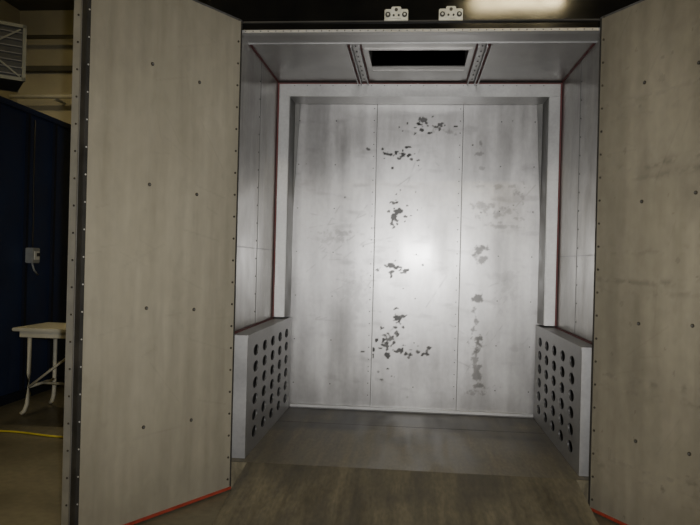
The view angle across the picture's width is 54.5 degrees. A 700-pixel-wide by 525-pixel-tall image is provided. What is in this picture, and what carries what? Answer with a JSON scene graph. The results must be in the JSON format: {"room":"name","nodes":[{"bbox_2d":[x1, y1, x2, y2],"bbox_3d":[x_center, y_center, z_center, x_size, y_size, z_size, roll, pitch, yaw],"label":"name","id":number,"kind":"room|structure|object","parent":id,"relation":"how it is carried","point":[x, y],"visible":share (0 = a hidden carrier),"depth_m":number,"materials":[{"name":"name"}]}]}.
{"room":"workshop","nodes":[
{"label":"workshop","id":0,"kind":"room"},
{"bbox_2d":[0,0,19,102],"bbox_3d":[-7.675,-1.792,4.231,0.150,6.600,19.000,1,0,5],"label":"wall","id":1,"kind":"structure","parent":0,"point":[8,13],"depth_m":13.33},
{"bbox_2d":[18,10,73,123],"bbox_3d":[1.240,-1.569,12.944,16.000,6.600,0.300,1,0,5],"label":"wall","id":2,"kind":"structure","parent":0,"point":[49,62],"depth_m":13.62,"materials":[{"name":"paint"}]},
{"bbox_2d":[9,35,72,104],"bbox_3d":[-3.164,-3.705,13.083,6.900,1.230,0.528,1,0,5],"label":"pipes","id":3,"kind":"object","parent":2,"relation":"attached to","point":[56,97],"visible":0.24,"depth_m":13.16,"materials":[{"name":"metal"}]},
{"bbox_2d":[4,0,206,10],"bbox_3d":[0.443,-4.790,3.485,16.000,0.400,19.000,1,0,5],"label":"ceiling","id":4,"kind":"structure","parent":0,"point":[22,5],"depth_m":13.33,"materials":[{"name":"black"}]},
{"bbox_2d":[0,20,26,91],"bbox_3d":[-3.271,-3.303,6.086,0.680,3.360,0.500,1,0,-33],"label":"heater","id":5,"kind":"object","parent":4,"relation":"hanging from","point":[13,36],"visible":1,"depth_m":6.03,"materials":[{"name":"metal"}]},
{"bbox_2d":[235,36,277,330],"bbox_3d":[-0.900,-0.130,6.064,0.184,3.615,1.990,1,0,5],"label":"wall","id":6,"kind":"structure","parent":0,"point":[259,88],"depth_m":5.89,"materials":[{"name":"metal"}]},
{"bbox_2d":[61,0,242,524],"bbox_3d":[-1.256,-0.069,4.522,0.168,3.448,1.303,1,0,35],"label":"door","id":7,"kind":"structure","parent":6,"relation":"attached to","point":[78,150],"depth_m":3.97,"materials":[{"name":"metal"}]},
{"bbox_2d":[78,0,240,524],"bbox_3d":[-1.199,-0.067,4.475,0.001,3.446,1.275,1,0,35],"label":"sheet","id":8,"kind":"object","parent":7,"relation":"attached to","point":[163,247],"visible":1,"depth_m":4.41,"materials":[{"name":"beige wood"}]},
{"bbox_2d":[0,385,619,524],"bbox_3d":[0.280,1.758,3.485,16.000,0.100,19.000,1,0,5],"label":"floor","id":9,"kind":"structure","parent":0,"point":[31,466],"depth_m":5.28,"materials":[{"name":"concrete"}]},
{"bbox_2d":[0,430,62,437],"bbox_3d":[-2.535,1.625,6.358,2.104,0.020,0.119,1,0,5],"label":"extension cord","id":10,"kind":"object","parent":9,"relation":"on","point":[10,431],"visible":0.35,"depth_m":6.41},
{"bbox_2d":[0,96,70,406],"bbox_3d":[-5.007,-0.135,8.740,2.550,3.420,7.520,1,0,5],"label":"container","id":11,"kind":"object","parent":9,"relation":"on","point":[26,297],"visible":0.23,"depth_m":8.12,"materials":[{"name":"metal"}]},
{"bbox_2d":[25,120,39,274],"bbox_3d":[-3.719,-0.768,8.073,0.134,1.850,0.206,1,0,5],"label":"switch box","id":12,"kind":"object","parent":11,"relation":"attached to","point":[32,255],"visible":1,"depth_m":8.06,"materials":[{"name":"grey plastic"}]},
{"bbox_2d":[12,322,65,414],"bbox_3d":[-2.814,1.162,7.389,1.410,0.924,0.700,1,0,5],"label":"work table","id":13,"kind":"object","parent":9,"relation":"on","point":[54,330],"visible":0.47,"depth_m":7.16,"materials":[{"name":"paint"}]},
{"bbox_2d":[231,421,588,501],"bbox_3d":[0.447,1.611,5.247,2.742,0.201,3.340,1,0,5],"label":"floor","id":14,"kind":"structure","parent":0,"point":[236,467],"depth_m":5.05,"materials":[{"name":"metal"}]},
{"bbox_2d":[212,462,598,524],"bbox_3d":[0.355,1.608,4.262,2.380,0.197,1.360,1,0,5],"label":"sheet","id":15,"kind":"object","parent":14,"relation":"on","point":[263,493],"visible":1,"depth_m":4.53,"materials":[{"name":"brown wood"}]},
{"bbox_2d":[232,406,588,479],"bbox_3d":[0.512,1.513,5.925,2.742,0.001,1.980,1,0,5],"label":"sheet","id":16,"kind":"object","parent":14,"relation":"on","point":[447,449],"visible":0.96,"depth_m":5.66,"materials":[{"name":"grey metal"}]},
{"bbox_2d":[232,317,291,457],"bbox_3d":[-0.765,1.009,6.052,0.144,0.940,1.840,1,0,5],"label":"vent box","id":17,"kind":"object","parent":16,"relation":"on","point":[261,385],"visible":1,"depth_m":5.63,"materials":[{"name":"metal"}]},
{"bbox_2d":[534,325,591,476],"bbox_3d":[1.815,1.074,5.813,0.144,0.940,1.840,1,0,5],"label":"vent box","id":18,"kind":"object","parent":16,"relation":"on","point":[563,359],"visible":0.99,"depth_m":5.47,"materials":[{"name":"metal"}]},
{"bbox_2d":[243,34,599,82],"bbox_3d":[0.595,-1.815,5.925,2.742,0.172,1.980,1,0,5],"label":"ceiling","id":19,"kind":"structure","parent":0,"point":[513,58],"depth_m":5.76,"materials":[{"name":"metal"}]},
{"bbox_2d":[346,44,369,84],"bbox_3d":[0.081,-1.744,6.032,0.120,0.040,1.160,1,0,5],"label":"rail","id":20,"kind":"object","parent":19,"relation":"attached to","point":[355,51],"depth_m":5.94,"materials":[{"name":"silver metal"}]},
{"bbox_2d":[365,48,472,79],"bbox_3d":[0.608,-1.954,6.024,0.880,0.432,0.960,1,0,5],"label":"ceiling vent","id":21,"kind":"object","parent":19,"relation":"in","point":[378,74],"depth_m":6.07,"materials":[{"name":"grey metal"}]},
{"bbox_2d":[466,44,492,84],"bbox_3d":[1.116,-1.718,5.936,0.120,0.040,1.160,1,0,5],"label":"rail","id":22,"kind":"object","parent":19,"relation":"attached to","point":[481,53],"depth_m":5.85,"materials":[{"name":"silver metal"}]},
{"bbox_2d":[207,0,639,35],"bbox_3d":[0.604,-2.007,5.969,3.142,0.688,2.170,1,0,5],"label":"header beam","id":23,"kind":"structure","parent":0,"point":[259,17],"depth_m":4.91,"materials":[{"name":"black metal"}]},
{"bbox_2d":[384,7,407,20],"bbox_3d":[0.334,-1.791,4.899,0.170,0.099,0.046,1,0,5],"label":"bracket","id":24,"kind":"object","parent":23,"relation":"attached to","point":[396,13],"visible":1,"depth_m":4.89,"materials":[{"name":"metal"}]},
{"bbox_2d":[439,6,462,20],"bbox_3d":[0.722,-1.781,4.863,0.170,0.099,0.046,1,0,5],"label":"bracket","id":25,"kind":"object","parent":23,"relation":"attached to","point":[451,13],"visible":1,"depth_m":4.86,"materials":[{"name":"metal"}]},
{"bbox_2d":[554,39,599,341],"bbox_3d":[2.005,-0.058,5.795,0.184,3.615,1.990,1,0,5],"label":"wall","id":26,"kind":"structure","parent":0,"point":[580,89],"depth_m":5.70,"materials":[{"name":"metal"}]},
{"bbox_2d":[588,0,699,524],"bbox_3d":[2.039,0.013,4.216,0.168,3.448,1.303,1,0,-24],"label":"door","id":27,"kind":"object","parent":26,"relation":"attached to","point":[637,2],"visible":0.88,"depth_m":4.75,"materials":[{"name":"metal"}]},
{"bbox_2d":[590,0,699,524],"bbox_3d":[1.975,0.012,4.181,0.001,3.446,1.275,1,0,-24],"label":"sheet","id":28,"kind":"object","parent":27,"relation":"attached to","point":[646,376],"visible":1,"depth_m":4.33,"materials":[{"name":"beige wood"}]},
{"bbox_3d":[0.651,-0.091,6.990,3.102,3.615,0.140,1,0,5],"label":"wall","id":29,"kind":"structure","parent":0,"visible":0},
{"bbox_2d":[290,403,532,417],"bbox_3d":[0.601,1.498,6.878,2.440,0.034,0.054,1,0,5],"label":"baseboard","id":30,"kind":"structure","parent":29,"relation":"attached to","point":[293,405],"depth_m":6.86,"materials":[{"name":"metal"}]},
{"bbox_2d":[286,104,540,416],"bbox_3d":[0.644,-0.116,6.910,2.742,3.265,0.001,1,0,5],"label":"sheet","id":31,"kind":"object","parent":29,"relation":"attached to","point":[432,187],"visible":0.85,"depth_m":6.91,"materials":[{"name":"metal"}]},
{"bbox_2d":[293,104,535,409],"bbox_3d":[0.634,-0.117,6.910,2.394,3.265,0.005,1,0,5],"label":"rivets","id":32,"kind":"object","parent":29,"relation":"attached to","point":[377,104],"visible":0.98,"depth_m":6.87,"materials":[{"name":"metal"}]},
{"bbox_2d":[272,83,562,325],"bbox_3d":[0.639,-0.583,6.732,2.734,2.306,0.334,1,0,5],"label":"frame","id":33,"kind":"structure","parent":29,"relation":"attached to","point":[547,97],"depth_m":6.64,"materials":[{"name":"metal"}]}
]}

